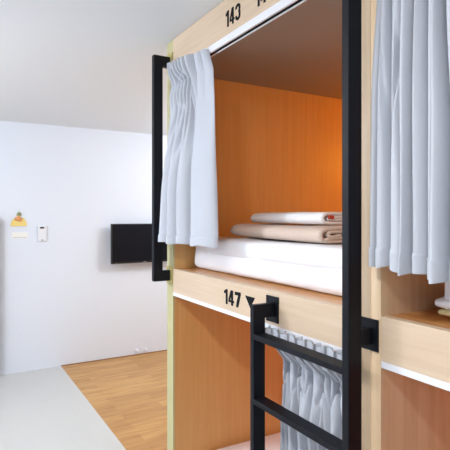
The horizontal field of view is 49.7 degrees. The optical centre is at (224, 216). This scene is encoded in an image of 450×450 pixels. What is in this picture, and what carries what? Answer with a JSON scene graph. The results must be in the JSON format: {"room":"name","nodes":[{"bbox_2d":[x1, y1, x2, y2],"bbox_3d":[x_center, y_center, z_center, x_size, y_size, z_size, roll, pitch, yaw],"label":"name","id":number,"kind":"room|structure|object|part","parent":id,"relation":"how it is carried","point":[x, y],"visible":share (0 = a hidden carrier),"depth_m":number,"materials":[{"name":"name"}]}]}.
{"room":"dormitory","nodes":[
{"label":"dormitory","id":0,"kind":"room"},
{"bbox_2d":[0,366,125,449],"bbox_3d":[-0.918,1.590,0.991,2.700,0.060,7.835,0,0,-30],"label":"floor","id":1,"kind":"structure","parent":0,"point":[41,409],"depth_m":3.79,"materials":[{"name":"tile"}]},
{"bbox_2d":[0,121,166,374],"bbox_3d":[-1.516,0.340,5.227,6.100,2.560,0.100,0,0,-30],"label":"wall","id":2,"kind":"structure","parent":0,"point":[63,300],"depth_m":5.12,"materials":[{"name":"white paint"}]},
{"bbox_2d":[11,212,26,225],"bbox_3d":[-2.055,0.026,4.841,0.144,0.143,0.028,0,0,-30],"label":"sign","id":3,"kind":"object","parent":2,"relation":"attached to","point":[17,221],"visible":1,"depth_m":4.84,"materials":[{"name":"yellow"}]},
{"bbox_2d":[15,216,21,221],"bbox_3d":[-2.057,0.023,4.836,0.072,0.062,0.022,0,0,-30],"label":"flower","id":4,"kind":"object","parent":3,"relation":"on","point":[17,219],"depth_m":4.83,"materials":[{"name":"orange paint"}]},
{"bbox_2d":[12,232,27,238],"bbox_3d":[-2.053,0.192,4.857,0.150,0.063,0.003,0,0,-30],"label":"paper sign","id":5,"kind":"object","parent":2,"relation":"attached to","point":[15,235],"visible":1,"depth_m":4.86,"materials":[{"name":"white paper"}]},
{"bbox_2d":[38,225,46,241],"bbox_3d":[-1.865,0.175,4.953,0.086,0.163,0.024,0,0,-30],"label":"switch","id":6,"kind":"object","parent":2,"relation":"attached to","point":[42,230],"visible":1,"depth_m":4.95,"materials":[{"name":"white plastic"}]},
{"bbox_2d":[61,350,166,365],"bbox_3d":[-0.320,1.556,5.855,3.200,0.008,0.008,0,0,-30],"label":"baseboard","id":7,"kind":"structure","parent":2,"relation":"attached to","point":[161,350],"depth_m":5.32,"materials":[{"name":"brown"}]},
{"bbox_2d":[111,224,166,263],"bbox_3d":[-0.932,0.297,5.436,0.724,0.431,0.121,0,0,-30],"label":"tv","id":8,"kind":"object","parent":2,"relation":"attached to","point":[130,243],"visible":0.61,"depth_m":5.32,"materials":[{"name":"black plastic"}]},
{"bbox_2d":[0,0,223,134],"bbox_3d":[0.467,-0.980,1.791,6.100,0.080,8.035,0,0,-30],"label":"ceiling","id":9,"kind":"structure","parent":0,"point":[68,63],"depth_m":2.88,"materials":[{"name":"white paint"}]},
{"bbox_2d":[61,351,166,449],"bbox_3d":[1.637,1.590,2.466,3.200,0.060,7.835,0,0,-30],"label":"floor","id":10,"kind":"structure","parent":0,"point":[129,393],"depth_m":4.28,"materials":[{"name":"brown wood"}]},
{"bbox_2d":[152,0,370,449],"bbox_3d":[0.886,0.311,2.498,2.128,2.498,1.460,0,0,-30],"label":"bunk bed","id":11,"kind":"object","parent":10,"relation":"on","point":[277,64],"depth_m":2.63,"materials":[{"name":"beige wood"}]},
{"bbox_3d":[-0.338,-0.254,2.588,0.098,1.235,0.074,0,0,-30],"label":"grab handle","id":12,"kind":"part","parent":11,"relation":"part of","materials":[{"name":"black metal"}]},
{"bbox_3d":[-0.320,0.316,2.600,0.045,0.056,0.031,0,0,-30],"label":"arm","id":13,"kind":"part","parent":11,"relation":"part of","materials":[{"name":"black metal"}]},
{"bbox_3d":[-0.320,-0.823,2.600,0.045,0.056,0.031,0,0,-30],"label":"arm","id":14,"kind":"part","parent":11,"relation":"part of","materials":[{"name":"black metal"}]},
{"bbox_3d":[-0.298,0.316,2.611,0.006,0.096,0.074,0,0,-30],"label":"mounting plate","id":15,"kind":"part","parent":11,"relation":"part of","materials":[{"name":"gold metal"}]},
{"bbox_3d":[-0.298,-0.823,2.611,0.006,0.096,0.074,0,0,-30],"label":"mounting plate","id":16,"kind":"part","parent":11,"relation":"part of","materials":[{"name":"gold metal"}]},
{"bbox_3d":[-0.290,0.311,2.616,0.012,2.498,0.080,0,0,-30],"label":"edge post","id":17,"kind":"part","parent":11,"relation":"part of","materials":[{"name":"beige wood"}]},
{"bbox_2d":[158,49,217,247],"bbox_3d":[-0.166,-0.329,2.363,0.118,0.938,0.521,0,0,-36],"label":"curtain","id":18,"kind":"object","parent":11,"relation":"hanging from","point":[189,203],"visible":1,"depth_m":2.33,"materials":[{"name":"grey fabric"}]},
{"bbox_2d":[216,432,280,449],"bbox_3d":[0.989,1.370,2.548,1.784,0.180,1.309,0,0,-30],"label":"mattress","id":19,"kind":"object","parent":11,"relation":"on","point":[272,442],"visible":0.07,"depth_m":2.73,"materials":[{"name":"white"}]},
{"bbox_3d":[0.589,0.311,3.123,2.018,2.498,0.078,0,0,-30],"label":"panel","id":20,"kind":"part","parent":11,"relation":"part of","materials":[{"name":"orange wood"}]},
{"bbox_2d":[195,237,341,295],"bbox_3d":[0.957,0.191,2.518,1.879,0.173,1.306,0,0,-30],"label":"mattress","id":21,"kind":"object","parent":11,"relation":"on","point":[313,266],"visible":0.36,"depth_m":1.94,"materials":[{"name":"white fabric"}]},
{"bbox_2d":[230,224,341,243],"bbox_3d":[0.339,0.069,2.195,0.354,0.064,0.759,0,0,-26],"label":"folded towel","id":22,"kind":"object","parent":21,"relation":"on","point":[327,234],"visible":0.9,"depth_m":1.98,"materials":[{"name":"beige fabric"}]},
{"bbox_2d":[251,212,341,224],"bbox_3d":[0.383,0.008,2.253,0.297,0.054,0.650,0,0,-24],"label":"folded towel","id":23,"kind":"object","parent":22,"relation":"on","point":[311,218],"visible":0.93,"depth_m":2.05,"materials":[{"name":"white fabric"}]},
{"bbox_2d":[265,325,341,449],"bbox_3d":[0.313,0.830,1.627,0.157,0.861,0.423,0,0,-30],"label":"curtain","id":24,"kind":"object","parent":11,"relation":"hanging from","point":[311,391],"visible":0.51,"depth_m":1.62,"materials":[{"name":"grey fabric"}]},
{"bbox_2d":[250,0,378,449],"bbox_3d":[0.252,0.323,1.566,0.098,2.475,0.543,0,0,-30],"label":"ladder","id":25,"kind":"object","parent":11,"relation":"attached to","point":[359,332],"visible":1,"depth_m":1.34,"materials":[{"name":"black metal"}]},
{"bbox_3d":[0.157,0.342,1.774,0.045,0.050,0.023,0,0,-30],"label":"arm","id":26,"kind":"part","parent":25,"relation":"part of","materials":[{"name":"black metal"}]},
{"bbox_3d":[0.175,0.342,1.792,0.006,0.096,0.075,0,0,-30],"label":"mounting plate","id":27,"kind":"part","parent":25,"relation":"part of","materials":[{"name":"black metal"}]},
{"bbox_3d":[0.391,0.338,1.369,0.045,0.045,0.026,0,0,-30],"label":"arm","id":28,"kind":"part","parent":25,"relation":"part of","materials":[{"name":"black metal"}]},
{"bbox_3d":[0.408,0.335,1.387,0.006,0.090,0.077,0,0,-30],"label":"mounting plate","id":29,"kind":"part","parent":25,"relation":"part of","materials":[{"name":"black metal"}]},
{"bbox_3d":[1.284,0.311,1.906,2.030,2.498,0.036,0,0,-30],"label":"panel","id":30,"kind":"part","parent":11,"relation":"part of","materials":[{"name":"brown wood"}]},
{"bbox_2d":[371,0,449,449],"bbox_3d":[1.661,0.311,1.253,2.030,2.498,1.470,0,0,-30],"label":"bunk bed","id":31,"kind":"object","parent":10,"relation":"on","point":[410,370],"visible":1,"depth_m":1.37,"materials":[{"name":"brown wood"}]},
{"bbox_2d":[369,0,449,283],"bbox_3d":[0.560,-0.280,1.075,0.127,0.941,0.615,0,0,-30],"label":"curtain","id":32,"kind":"object","parent":31,"relation":"hanging from","point":[410,167],"visible":1,"depth_m":1.20,"materials":[{"name":"grey fabric"}]},
{"bbox_2d":[433,281,449,315],"bbox_3d":[1.683,0.189,1.233,1.878,0.177,1.279,0,0,-30],"label":"bedding","id":33,"kind":"object","parent":31,"relation":"on","point":[443,301],"visible":0.88,"depth_m":1.29,"materials":[{"name":"white fabric"}]}
]}

